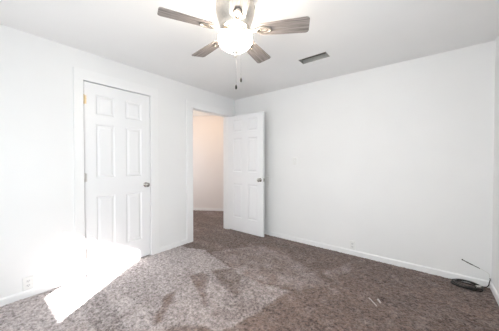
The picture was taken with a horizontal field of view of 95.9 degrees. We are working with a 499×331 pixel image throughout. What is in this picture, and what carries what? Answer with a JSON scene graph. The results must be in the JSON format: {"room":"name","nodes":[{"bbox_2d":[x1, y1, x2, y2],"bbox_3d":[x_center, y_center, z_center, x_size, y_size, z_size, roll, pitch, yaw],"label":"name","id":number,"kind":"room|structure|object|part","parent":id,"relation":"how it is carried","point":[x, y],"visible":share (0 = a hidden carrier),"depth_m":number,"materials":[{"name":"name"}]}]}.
{"room":"empty bedroom","nodes":[
{"label":"empty bedroom","id":0,"kind":"room"},
{"bbox_2d":[0,24,234,298],"bbox_3d":[-1.538,-0.003,2.746,0.115,2.420,4.180,1,1,38],"label":"wall","id":1,"kind":"structure","parent":0,"point":[37,217],"depth_m":2.16,"materials":[{"name":"paint"}]},
{"bbox_2d":[22,275,33,290],"bbox_3d":[-2.019,1.073,2.052,0.008,0.116,0.072,1,1,38],"label":"wall outlet","id":2,"kind":"object","parent":1,"relation":"attached to","point":[27,282],"visible":1,"depth_m":2.05,"materials":[{"name":"white plastic"}]},
{"bbox_2d":[0,239,186,306],"bbox_3d":[-1.488,1.163,2.724,0.013,0.074,3.950,1,1,38],"label":"baseboard","id":3,"kind":"structure","parent":1,"relation":"attached to","point":[44,288],"depth_m":2.14,"materials":[{"name":"paint"}]},
{"bbox_2d":[73,66,158,280],"bbox_3d":[-1.560,0.091,2.708,0.130,2.214,0.923,1,1,38],"label":"trim","id":4,"kind":"structure","parent":1,"relation":"attached to","point":[80,75],"depth_m":2.37,"materials":[{"name":"paint"}]},
{"bbox_2d":[83,81,150,275],"bbox_3d":[-1.546,0.139,2.680,0.163,2.071,0.730,1,1,38],"label":"door","id":5,"kind":"structure","parent":1,"relation":"in","point":[116,121],"depth_m":2.63,"materials":[{"name":"paint"}]},
{"bbox_2d":[186,100,231,242],"bbox_3d":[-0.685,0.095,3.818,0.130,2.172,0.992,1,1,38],"label":"trim","id":6,"kind":"structure","parent":1,"relation":"attached to","point":[190,105],"depth_m":3.46,"materials":[{"name":"paint"}]},
{"bbox_2d":[228,111,264,236],"bbox_3d":[-0.075,0.140,3.875,0.783,2.032,0.163,1,1,38],"label":"door","id":7,"kind":"structure","parent":1,"relation":"in","point":[246,179],"depth_m":3.84,"materials":[{"name":"paint"}]},
{"bbox_2d":[193,115,222,207],"bbox_3d":[-0.693,-0.048,5.704,3.029,2.420,0.100,0,1,7],"label":"wall","id":8,"kind":"structure","parent":0,"point":[207,130],"depth_m":5.70,"materials":[{"name":"paint"}]},
{"bbox_2d":[193,208,222,210],"bbox_3d":[-0.701,1.118,5.665,3.029,0.074,0.013,0,1,7],"label":"baseboard","id":9,"kind":"structure","parent":8,"relation":"attached to","point":[200,209],"depth_m":5.70,"materials":[{"name":"paint"}]},
{"bbox_2d":[0,210,498,330],"bbox_3d":[-0.661,1.184,3.091,5.858,0.013,5.550,1,1,38],"label":"floor","id":10,"kind":"structure","parent":0,"point":[223,279],"depth_m":2.05,"materials":[{"name":"brown carpet"}]},
{"bbox_2d":[450,259,490,291],"bbox_3d":[2.179,1.083,2.216,0.300,0.232,0.215,1,1,38],"label":"cable","id":11,"kind":"object","parent":10,"relation":"on","point":[475,287],"visible":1,"depth_m":2.21,"materials":[{"name":"black plastic"}]},
{"bbox_2d":[0,0,498,115],"bbox_3d":[-0.668,-1.268,3.113,6.173,0.100,5.865,1,1,38],"label":"ceiling","id":12,"kind":"structure","parent":0,"point":[356,35],"depth_m":2.05,"materials":[{"name":"paint"}]},
{"bbox_2d":[157,0,309,88],"bbox_3d":[-0.108,-0.892,1.636,0.993,0.609,0.999,1,1,38],"label":"ceiling fan","id":13,"kind":"object","parent":12,"relation":"hanging from","point":[235,17],"visible":1,"depth_m":1.53,"materials":[{"name":"brown wood"}]},
{"bbox_3d":[-0.408,-0.954,1.463,0.350,0.006,0.134,0,13,-26],"label":"fan blade","id":14,"kind":"part","parent":13,"relation":"part of","materials":[{"name":"wood"}]},
{"bbox_3d":[-0.338,-0.960,1.856,0.134,0.006,0.350,-17,12,-43],"label":"fan blade","id":15,"kind":"part","parent":13,"relation":"part of","materials":[{"name":"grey wood"}]},
{"bbox_3d":[-0.102,-0.869,1.613,0.247,0.094,0.247,1,1,38],"label":"lamp shade","id":16,"kind":"part","parent":13,"relation":"part of","materials":[{"name":"white glass"}]},
{"bbox_3d":[-0.055,-0.951,1.275,0.134,0.006,0.350,12,-1,-8],"label":"fan blade","id":17,"kind":"part","parent":13,"relation":"part of","materials":[{"name":"grey wood"}]},
{"bbox_3d":[0.058,-0.960,1.912,0.134,0.006,0.350,-13,-5,28],"label":"fan blade","id":18,"kind":"part","parent":13,"relation":"part of","materials":[{"name":"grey wood"}]},
{"bbox_3d":[0.233,-0.955,1.553,0.350,0.006,0.134,0,-11,10],"label":"fan blade","id":19,"kind":"part","parent":13,"relation":"part of","materials":[{"name":"wood"}]},
{"bbox_2d":[298,52,329,63],"bbox_3d":[0.724,-1.243,2.535,0.315,0.074,0.129,1,1,38],"label":"ceiling vent","id":20,"kind":"object","parent":12,"relation":"in","point":[324,54],"visible":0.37,"depth_m":2.58,"materials":[{"name":"metal"}]},
{"bbox_2d":[235,40,495,280],"bbox_3d":[1.129,-0.010,3.231,3.473,2.420,0.115,1,1,38],"label":"wall","id":21,"kind":"structure","parent":0,"point":[396,160],"depth_m":2.69,"materials":[{"name":"paint"}]},
{"bbox_2d":[350,240,354,249],"bbox_3d":[1.364,1.056,2.983,0.072,0.116,0.008,1,1,38],"label":"wall outlet","id":22,"kind":"object","parent":21,"relation":"attached to","point":[352,243],"visible":1,"depth_m":2.98,"materials":[{"name":"white plastic"}]},
{"bbox_2d":[264,230,491,287],"bbox_3d":[1.049,1.155,3.230,3.345,0.074,0.013,1,1,38],"label":"baseboard","id":23,"kind":"structure","parent":21,"relation":"attached to","point":[446,274],"depth_m":2.73,"materials":[{"name":"paint"}]},
{"bbox_2d":[492,35,498,293],"bbox_3d":[1.153,0.030,0.550,0.115,2.420,4.065,1,1,38],"label":"wall","id":24,"kind":"structure","parent":0,"point":[495,231],"depth_m":2.09,"materials":[{"name":"paint"}]},
{"bbox_2d":[490,282,498,304],"bbox_3d":[1.135,1.194,0.648,0.013,0.074,3.937,1,1,38],"label":"baseboard","id":25,"kind":"structure","parent":24,"relation":"attached to","point":[494,291],"depth_m":2.05,"materials":[{"name":"paint"}]}
]}

